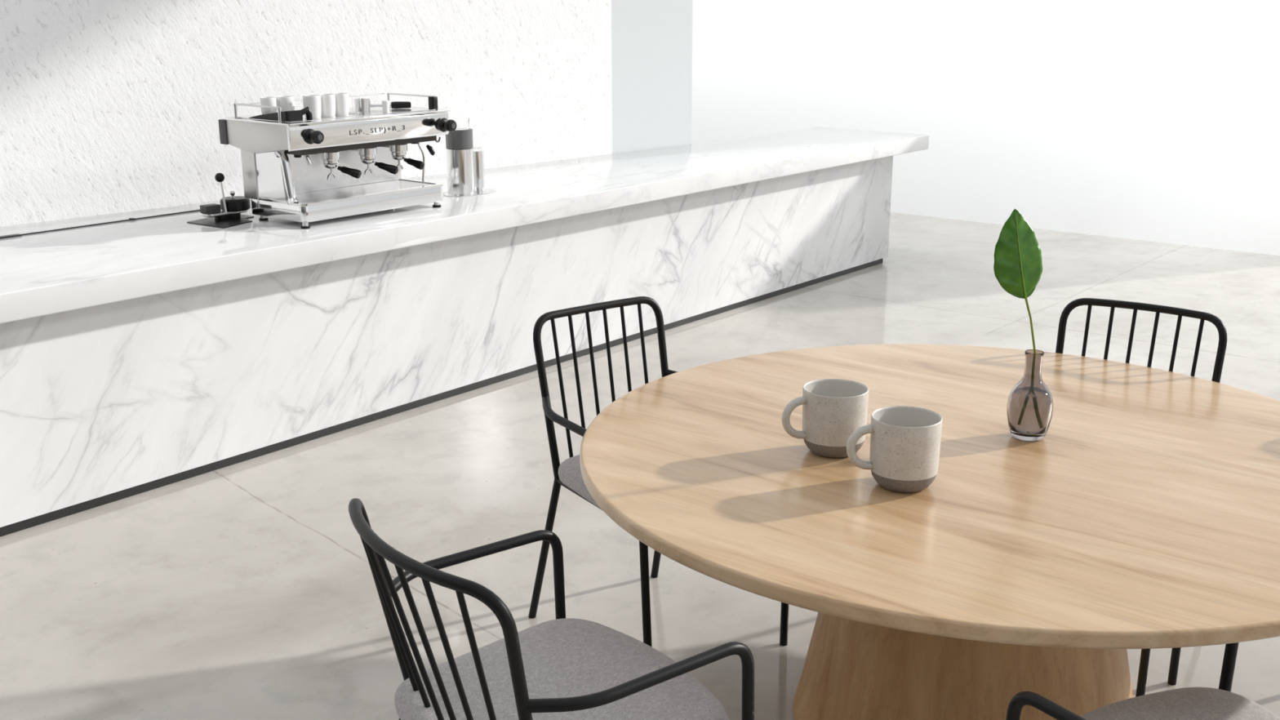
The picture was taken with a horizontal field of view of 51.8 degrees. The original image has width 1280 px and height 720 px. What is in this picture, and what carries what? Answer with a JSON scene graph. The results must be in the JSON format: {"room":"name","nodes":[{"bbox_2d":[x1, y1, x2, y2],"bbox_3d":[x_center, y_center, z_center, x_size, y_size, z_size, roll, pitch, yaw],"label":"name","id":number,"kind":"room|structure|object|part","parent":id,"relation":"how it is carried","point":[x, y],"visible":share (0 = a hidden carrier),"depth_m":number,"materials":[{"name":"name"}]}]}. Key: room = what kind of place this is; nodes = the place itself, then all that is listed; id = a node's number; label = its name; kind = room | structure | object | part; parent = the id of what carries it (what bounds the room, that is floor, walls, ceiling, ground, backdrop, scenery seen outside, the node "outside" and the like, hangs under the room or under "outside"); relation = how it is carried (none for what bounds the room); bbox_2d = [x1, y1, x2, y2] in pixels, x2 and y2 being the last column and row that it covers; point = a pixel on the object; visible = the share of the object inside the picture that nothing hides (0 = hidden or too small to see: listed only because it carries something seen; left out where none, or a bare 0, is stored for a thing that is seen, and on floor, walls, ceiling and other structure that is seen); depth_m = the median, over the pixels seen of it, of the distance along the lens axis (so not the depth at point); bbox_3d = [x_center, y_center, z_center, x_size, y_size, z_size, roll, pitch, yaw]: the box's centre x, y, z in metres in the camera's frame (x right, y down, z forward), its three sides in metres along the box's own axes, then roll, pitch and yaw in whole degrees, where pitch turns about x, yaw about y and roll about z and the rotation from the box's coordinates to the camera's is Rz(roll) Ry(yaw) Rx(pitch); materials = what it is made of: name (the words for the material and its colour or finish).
{"room":"cafe","nodes":[
{"label":"cafe","id":0,"kind":"room"},
{"bbox_2d":[0,0,693,226],"bbox_3d":[-2.643,-2.321,5.146,0.250,5.300,8.367,14,21,42],"label":"wall","id":1,"kind":"structure","parent":0,"point":[107,106],"depth_m":6.23,"materials":[{"name":"white paint"}]},
{"bbox_2d":[0,212,1279,719],"bbox_3d":[3.186,0.399,5.443,19.500,0.100,20.000,12,20,37],"label":"floor","id":2,"kind":"structure","parent":0,"point":[244,590],"depth_m":4.49,"materials":[{"name":"concrete"}]},
{"bbox_2d":[0,127,928,537],"bbox_3d":[-1.724,-0.239,5.939,1.586,0.864,9.840,12,20,37],"label":"counter","id":3,"kind":"object","parent":2,"relation":"on","point":[139,356],"depth_m":5.59,"materials":[{"name":"stone"}]},
{"bbox_2d":[0,208,199,239],"bbox_3d":[-2.512,-0.484,5.191,0.030,0.007,1.830,12,20,37],"label":"rail","id":4,"kind":"object","parent":3,"relation":"on","point":[130,219],"visible":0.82,"depth_m":5.46,"materials":[{"name":"grey metal"}]},
{"bbox_2d":[186,213,253,228],"bbox_3d":[-1.751,-0.591,5.581,0.300,0.004,0.265,12,20,37],"label":"plate","id":5,"kind":"object","parent":3,"relation":"on","point":[210,221],"visible":0.9,"depth_m":5.54,"materials":[{"name":"black plastic"}]},
{"bbox_2d":[200,173,250,219],"bbox_3d":[-1.767,-0.704,5.611,0.124,0.198,0.217,12,20,37],"label":"coffee tamper","id":6,"kind":"object","parent":5,"relation":"on","point":[232,206],"visible":0.98,"depth_m":5.60,"materials":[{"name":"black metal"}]},
{"bbox_3d":[-1.763,-0.693,5.578,0.016,0.136,0.024,12,20,37],"label":"lever","id":7,"kind":"part","parent":6,"relation":"part of","materials":[{"name":"silver metal"}]},
{"bbox_3d":[-1.770,-0.629,5.623,0.065,0.012,0.200,12,20,37],"label":"arm","id":8,"kind":"part","parent":6,"relation":"part of","materials":[{"name":"silver metal"}]},
{"bbox_3d":[-1.744,-0.710,5.639,0.024,0.029,0.024,12,20,37],"label":"drum knob","id":9,"kind":"part","parent":6,"relation":"part of","materials":[{"name":"silver metal"}]},
{"bbox_2d":[217,92,456,228],"bbox_3d":[-1.282,-0.886,5.734,0.554,0.491,0.879,12,20,37],"label":"espresso machine","id":10,"kind":"object","parent":3,"relation":"on","point":[296,167],"visible":0.99,"depth_m":5.56,"materials":[{"name":"silver metal"}]},
{"bbox_2d":[259,97,276,115],"bbox_3d":[-1.534,-1.043,5.444,0.064,0.084,0.064,12,20,37],"label":"espresso cup","id":11,"kind":"object","parent":10,"relation":"on","point":[268,101],"visible":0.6,"depth_m":5.42,"materials":[{"name":"white ceramic"}]},
{"bbox_3d":[-1.530,-0.766,5.466,0.187,0.218,0.008,12,20,37],"label":"panel","id":12,"kind":"part","parent":10,"relation":"part of","materials":[{"name":"silver metal"}]},
{"bbox_2d":[275,95,294,111],"bbox_3d":[-1.478,-1.057,5.496,0.074,0.084,0.074,12,20,37],"label":"espresso cup","id":13,"kind":"object","parent":10,"relation":"on","point":[286,103],"visible":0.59,"depth_m":5.46,"materials":[{"name":"white ceramic"}]},
{"bbox_2d":[302,94,321,117],"bbox_3d":[-1.361,-1.054,5.474,0.074,0.090,0.074,12,20,37],"label":"espresso cup","id":14,"kind":"object","parent":10,"relation":"on","point":[313,102],"visible":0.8,"depth_m":5.44,"materials":[{"name":"white ceramic"}]},
{"bbox_3d":[-1.429,-1.150,5.793,0.008,0.014,0.770,13,20,39],"label":"rail","id":15,"kind":"part","parent":10,"relation":"part of","materials":[{"name":"silver metal"}]},
{"bbox_3d":[-1.308,-0.897,5.299,0.066,0.062,0.062,12,20,37],"label":"steam knob","id":16,"kind":"part","parent":10,"relation":"part of","materials":[{"name":"black plastic"}]},
{"bbox_2d":[319,93,335,116],"bbox_3d":[-1.312,-1.070,5.532,0.068,0.090,0.068,12,20,37],"label":"espresso cup","id":17,"kind":"object","parent":10,"relation":"on","point":[327,100],"visible":0.9,"depth_m":5.51,"materials":[{"name":"white ceramic"}]},
{"bbox_2d":[323,163,338,180],"bbox_3d":[-1.307,-0.798,5.582,0.061,0.068,0.061,12,20,37],"label":"spout","id":18,"kind":"object","parent":10,"relation":"on","point":[330,166],"depth_m":5.56,"materials":[{"name":"silver metal"}]},
{"bbox_2d":[233,92,437,122],"bbox_3d":[-1.304,-1.095,5.688,0.376,0.060,0.824,12,20,37],"label":"rail","id":19,"kind":"object","parent":10,"relation":"on","point":[295,116],"depth_m":5.47,"materials":[{"name":"silver metal"}]},
{"bbox_2d":[332,93,349,115],"bbox_3d":[-1.267,-1.085,5.586,0.068,0.090,0.068,12,20,37],"label":"espresso cup","id":20,"kind":"object","parent":10,"relation":"on","point":[342,100],"visible":0.95,"depth_m":5.56,"materials":[{"name":"white ceramic"}]},
{"bbox_2d":[287,146,399,192],"bbox_3d":[-1.355,-0.859,5.812,0.010,0.203,0.740,12,20,37],"label":"backsplash","id":21,"kind":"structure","parent":10,"relation":"on","point":[313,176],"depth_m":5.84,"materials":[{"name":"silver metal"}]},
{"bbox_2d":[250,177,444,222],"bbox_3d":[-1.271,-0.709,5.783,0.382,0.078,0.792,12,20,37],"label":"tray","id":22,"kind":"object","parent":10,"relation":"on","point":[331,200],"depth_m":5.65,"materials":[{"name":"silver metal"}]},
{"bbox_3d":[-1.229,-0.793,5.571,0.102,0.052,0.037,1,15,3],"label":"portafilter handle","id":23,"kind":"part","parent":10,"relation":"part of","materials":[{"name":"black plastic"}]},
{"bbox_2d":[348,95,359,114],"bbox_3d":[-1.234,-1.097,5.658,0.064,0.075,0.064,12,20,37],"label":"espresso cup","id":24,"kind":"object","parent":10,"relation":"on","point":[354,100],"visible":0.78,"depth_m":5.64,"materials":[{"name":"white ceramic"}]},
{"bbox_2d":[359,98,370,112],"bbox_3d":[-1.207,-1.109,5.739,0.068,0.055,0.068,12,20,37],"label":"milk jug","id":25,"kind":"object","parent":10,"relation":"on","point":[365,104],"visible":0.73,"depth_m":5.71,"materials":[{"name":"silver metal"}]},
{"bbox_3d":[-1.131,-0.972,5.576,0.018,0.105,0.859,12,20,37],"label":"panel","id":26,"kind":"part","parent":10,"relation":"part of","materials":[{"name":"silver metal"}]},
{"bbox_2d":[360,159,375,175],"bbox_3d":[-1.181,-0.840,5.731,0.061,0.068,0.061,12,20,37],"label":"spout","id":27,"kind":"object","parent":10,"relation":"on","point":[368,162],"depth_m":5.71,"materials":[{"name":"silver metal"}]},
{"bbox_2d":[382,100,389,111],"bbox_3d":[-1.109,-1.108,5.750,0.034,0.047,0.034,12,20,37],"label":"shaker","id":28,"kind":"object","parent":10,"relation":"on","point":[385,104],"visible":1,"depth_m":5.74,"materials":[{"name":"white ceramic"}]},
{"bbox_3d":[-1.102,-0.834,5.730,0.103,0.055,0.037,-1,15,-2],"label":"portafilter handle","id":29,"kind":"part","parent":10,"relation":"part of","materials":[{"name":"black plastic"}]},
{"bbox_2d":[370,101,411,108],"bbox_3d":[-1.118,-1.138,5.883,0.190,0.032,0.032,-4,16,-14],"label":"tamper","id":30,"kind":"object","parent":10,"relation":"on","point":[396,104],"visible":0.72,"depth_m":5.88,"materials":[{"name":"black plastic"}]},
{"bbox_3d":[-1.162,-1.135,5.874,0.100,0.025,0.025,-4,16,-13],"label":"rod","id":31,"kind":"part","parent":30,"relation":"part of","materials":[{"name":"silver metal"}]},
{"bbox_3d":[-1.069,-1.141,5.894,0.090,0.032,0.032,-3,16,-11],"label":"handle","id":32,"kind":"part","parent":30,"relation":"part of","materials":[{"name":"black plastic"}]},
{"bbox_2d":[391,155,405,168],"bbox_3d":[-1.071,-0.876,5.863,0.061,0.068,0.061,12,20,37],"label":"spout","id":33,"kind":"object","parent":10,"relation":"on","point":[397,157],"depth_m":5.84,"materials":[{"name":"silver metal"}]},
{"bbox_3d":[-1.000,-0.868,5.829,0.102,0.049,0.037,6,17,21],"label":"portafilter handle","id":34,"kind":"part","parent":10,"relation":"part of","materials":[{"name":"black plastic"}]},
{"bbox_3d":[-0.944,-0.947,5.939,0.040,0.049,0.023,-7,17,-24],"label":"paddle lever","id":35,"kind":"part","parent":10,"relation":"part of","materials":[{"name":"black plastic"}]},
{"bbox_3d":[-0.851,-1.041,5.847,0.066,0.062,0.062,12,20,37],"label":"steam knob","id":36,"kind":"part","parent":10,"relation":"part of","materials":[{"name":"black plastic"}]},
{"bbox_2d":[0,127,928,324],"bbox_3d":[-1.724,-0.609,5.837,1.586,0.098,9.840,12,20,37],"label":"countertop","id":37,"kind":"structure","parent":3,"relation":"on","point":[59,271],"depth_m":5.57,"materials":[{"name":"stone"}]},
{"bbox_2d":[444,188,496,196],"bbox_3d":[-0.819,-0.809,6.370,0.176,0.005,0.300,12,20,37],"label":"serving plate","id":38,"kind":"object","parent":3,"relation":"on","point":[486,191],"visible":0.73,"depth_m":6.32,"materials":[{"name":"silver metal"}]},
{"bbox_2d":[445,117,475,195],"bbox_3d":[-0.860,-0.974,6.289,0.131,0.356,0.131,12,20,37],"label":"steel canister","id":39,"kind":"object","parent":38,"relation":"on","point":[459,142],"visible":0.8,"depth_m":6.25,"materials":[{"name":"silver metal"}]},
{"bbox_3d":[-0.860,-1.121,6.248,0.105,0.051,0.105,12,20,37],"label":"clear lid","id":40,"kind":"part","parent":39,"relation":"part of","materials":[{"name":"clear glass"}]},
{"bbox_2d":[473,146,484,191],"bbox_3d":[-0.793,-0.931,6.411,0.072,0.207,0.072,12,20,37],"label":"steel canister","id":41,"kind":"object","parent":38,"relation":"on","point":[478,153],"visible":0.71,"depth_m":6.38,"materials":[{"name":"silver metal"}]},
{"bbox_3d":[-0.793,-1.023,6.385,0.058,0.015,0.058,12,20,37],"label":"lid","id":42,"kind":"part","parent":41,"relation":"part of","materials":[{"name":"clear glass"}]},
{"bbox_2d":[348,497,754,719],"bbox_3d":[-0.231,0.706,2.459,0.731,0.910,0.651,-11,19,-35],"label":"armchair","id":43,"kind":"object","parent":2,"relation":"on","point":[562,668],"visible":1,"depth_m":2.45,"materials":[{"name":"black"}]},
{"bbox_3d":[-0.365,0.514,2.304,0.178,0.457,0.554,-11,19,-35],"label":"frame","id":44,"kind":"part","parent":43,"relation":"part of","materials":[{"name":"black metal"}]},
{"bbox_3d":[-0.344,0.446,2.693,0.451,0.121,0.066,-14,21,-42],"label":"armrest","id":45,"kind":"part","parent":43,"relation":"part of","materials":[{"name":"black metal"}]},
{"bbox_3d":[-0.164,0.757,2.875,0.036,0.578,0.117,-1,15,-4],"label":"leg","id":46,"kind":"part","parent":43,"relation":"part of","materials":[{"name":"black metal"}]},
{"bbox_2d":[394,617,728,719],"bbox_3d":[-0.154,0.656,2.504,0.541,0.065,0.565,-11,19,-35],"label":"seat cushion","id":47,"kind":"object","parent":43,"relation":"on","point":[562,657],"depth_m":2.53,"materials":[{"name":"grey fabric"}]},
{"bbox_3d":[0.016,0.576,2.220,0.451,0.121,0.066,-8,18,-28],"label":"armrest","id":48,"kind":"part","parent":43,"relation":"part of","materials":[{"name":"black metal"}]},
{"bbox_3d":[0.158,0.874,2.452,0.117,0.578,0.036,6,17,21],"label":"leg","id":49,"kind":"part","parent":43,"relation":"part of","materials":[{"name":"black metal"}]},
{"bbox_2d":[528,296,788,647],"bbox_3d":[0.052,0.348,3.703,0.553,0.931,0.646,-12,19,-36],"label":"armchair","id":50,"kind":"object","parent":2,"relation":"on","point":[567,474],"visible":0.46,"depth_m":3.74,"materials":[{"name":"black metal"}]},
{"bbox_3d":[-0.276,0.550,3.827,0.142,0.475,0.022,13,20,39],"label":"leg","id":51,"kind":"part","parent":50,"relation":"part of","materials":[{"name":"black metal"}]},
{"bbox_3d":[-0.145,0.230,3.499,0.061,0.154,0.517,-10,18,-31],"label":"armrest","id":52,"kind":"part","parent":50,"relation":"part of","materials":[{"name":"black metal"}]},
{"bbox_3d":[0.070,0.351,3.680,0.500,0.019,0.519,-12,19,-36],"label":"seat frame","id":53,"kind":"part","parent":50,"relation":"part of","materials":[{"name":"black"}]},
{"bbox_2d":[558,454,602,510],"bbox_3d":[0.084,0.321,3.652,0.553,0.065,0.541,-12,19,-36],"label":"seat cushion","id":54,"kind":"object","parent":50,"relation":"on","point":[570,477],"depth_m":3.62,"materials":[{"name":"grey fabric"}]},
{"bbox_3d":[-0.098,0.072,3.828,0.459,0.465,0.126,-12,19,-36],"label":"frame","id":55,"kind":"part","parent":50,"relation":"part of","materials":[{"name":"black metal"}]},
{"bbox_3d":[0.017,0.618,3.424,0.043,0.555,0.068,1,16,4],"label":"leg","id":56,"kind":"part","parent":50,"relation":"part of","materials":[{"name":"black metal"}]},
{"bbox_3d":[0.072,0.478,4.086,0.022,0.475,0.142,-8,17,-25],"label":"leg","id":57,"kind":"part","parent":50,"relation":"part of","materials":[{"name":"black metal"}]},
{"bbox_3d":[0.262,0.146,3.801,0.061,0.154,0.517,-14,21,-41],"label":"armrest","id":58,"kind":"part","parent":50,"relation":"part of","materials":[{"name":"black metal"}]},
{"bbox_3d":[0.390,0.541,3.702,0.068,0.555,0.043,3,16,10],"label":"leg","id":59,"kind":"part","parent":50,"relation":"part of","materials":[{"name":"black metal"}]},
{"bbox_2d":[579,343,1279,719],"bbox_3d":[0.823,0.562,3.275,1.936,0.740,1.936,12,20,37],"label":"round table","id":60,"kind":"object","parent":2,"relation":"on","point":[1145,514],"visible":0.99,"depth_m":2.93,"materials":[{"name":"brown wood"}]},
{"bbox_2d":[781,378,868,457],"bbox_3d":[0.442,0.140,3.119,0.190,0.158,0.154,5,16,17],"label":"mug","id":61,"kind":"object","parent":60,"relation":"on","point":[833,409],"visible":0.91,"depth_m":3.06,"materials":[{"name":"speckled cream glaze"},{"name":"bare clay"}]},
{"bbox_3d":[0.367,0.136,3.087,0.074,0.103,0.027,-4,16,-14],"label":"handle","id":62,"kind":"part","parent":61,"relation":"part of","materials":[{"name":"grey ceramic"}]},
{"bbox_2d":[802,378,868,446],"bbox_3d":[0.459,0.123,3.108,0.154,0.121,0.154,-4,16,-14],"label":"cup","id":63,"kind":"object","parent":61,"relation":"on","point":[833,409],"depth_m":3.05,"materials":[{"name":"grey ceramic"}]},
{"bbox_2d":[846,405,942,493],"bbox_3d":[0.568,0.203,2.886,0.190,0.160,0.153,-12,20,-37],"label":"mug","id":64,"kind":"object","parent":60,"relation":"on","point":[905,441],"visible":1,"depth_m":2.85,"materials":[{"name":"speckled cream glaze"},{"name":"bare clay"}]},
{"bbox_3d":[0.488,0.191,2.883,0.074,0.103,0.027,-2,16,-7],"label":"handle","id":65,"kind":"part","parent":64,"relation":"part of","materials":[{"name":"grey ceramic"}]},
{"bbox_2d":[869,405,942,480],"bbox_3d":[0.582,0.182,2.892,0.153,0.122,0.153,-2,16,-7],"label":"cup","id":66,"kind":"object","parent":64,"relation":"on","point":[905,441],"depth_m":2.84,"materials":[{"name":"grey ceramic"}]},
{"bbox_2d":[1006,349,1053,440],"bbox_3d":[0.952,0.085,3.207,0.109,0.218,0.109,0,15,0],"label":"bud vase","id":67,"kind":"object","parent":60,"relation":"on","point":[1029,407],"visible":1,"depth_m":3.18,"materials":[{"name":"clear glass"}]},
{"bbox_2d":[993,208,1042,353],"bbox_3d":[0.904,-0.097,3.161,0.148,0.533,0.030,-2,16,-8],"label":"leaf","id":68,"kind":"object","parent":67,"relation":"in","point":[1018,264],"visible":0.97,"depth_m":3.11,"materials":[{"name":"green plant"}]},
{"bbox_3d":[0.896,-0.250,3.118,0.133,0.215,0.027,-4,16,-13],"label":"blade","id":69,"kind":"part","parent":68,"relation":"part of","materials":[{"name":"green plant"}]},
{"bbox_3d":[0.948,0.005,3.186,0.062,0.324,0.009,-1,16,-4],"label":"stem","id":70,"kind":"part","parent":68,"relation":"part of","materials":[{"name":"green plant"}]},
{"bbox_2d":[1055,297,1226,684],"bbox_3d":[1.347,0.333,3.803,0.618,0.909,0.662,10,19,33],"label":"armchair","id":71,"kind":"object","parent":2,"relation":"on","point":[1175,652],"visible":0.22,"depth_m":3.89,"materials":[{"name":"black metal"}]},
{"bbox_3d":[1.469,0.064,3.915,0.478,0.450,0.149,10,19,33],"label":"frame","id":72,"kind":"part","parent":71,"relation":"part of","materials":[{"name":"black metal"}]},
{"bbox_3d":[1.425,0.590,3.510,0.036,0.563,0.098,-6,17,-21],"label":"leg","id":73,"kind":"part","parent":71,"relation":"part of","materials":[{"name":"black metal"}]},
{"bbox_2d":[1005,642,1279,719],"bbox_3d":[1.014,0.778,2.184,0.607,0.915,0.672,-9,18,-29],"label":"armchair","id":74,"kind":"object","parent":2,"relation":"on","point":[1186,703],"visible":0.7,"depth_m":2.41,"materials":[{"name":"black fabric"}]},
{"bbox_3d":[0.752,0.637,2.031,0.068,0.147,0.485,-11,19,-36],"label":"armrest","id":75,"kind":"part","parent":74,"relation":"part of","materials":[{"name":"black metal"}]},
{"bbox_2d":[1080,687,1279,719],"bbox_3d":[0.981,0.724,2.229,0.553,0.065,0.541,-9,18,-29],"label":"seat cushion","id":76,"kind":"object","parent":74,"relation":"on","point":[1186,703],"depth_m":2.42,"materials":[{"name":"grey fabric"}]},
{"bbox_3d":[1.106,0.853,2.568,0.036,0.557,0.090,7,17,25],"label":"leg","id":77,"kind":"part","parent":74,"relation":"part of","materials":[{"name":"black metal"}]},
{"bbox_3d":[1.240,0.561,2.304,0.068,0.147,0.485,-7,17,-22],"label":"armrest","id":78,"kind":"part","parent":74,"relation":"part of","materials":[{"name":"black metal"}]},
{"bbox_2d":[1135,648,1150,697],"bbox_3d":[1.642,0.516,3.129,0.672,0.915,0.607,-3,16,-11],"label":"armchair","id":79,"kind":"object","parent":2,"relation":"on","point":[1145,653],"visible":0.02,"depth_m":3.43,"materials":[{"name":"black metal"}]},
{"bbox_2d":[691,0,1279,255],"bbox_3d":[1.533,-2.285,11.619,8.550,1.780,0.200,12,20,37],"label":"wall","id":80,"kind":"structure","parent":0,"point":[1158,121],"depth_m":10.27,"materials":[{"name":"white paint"}]}
]}

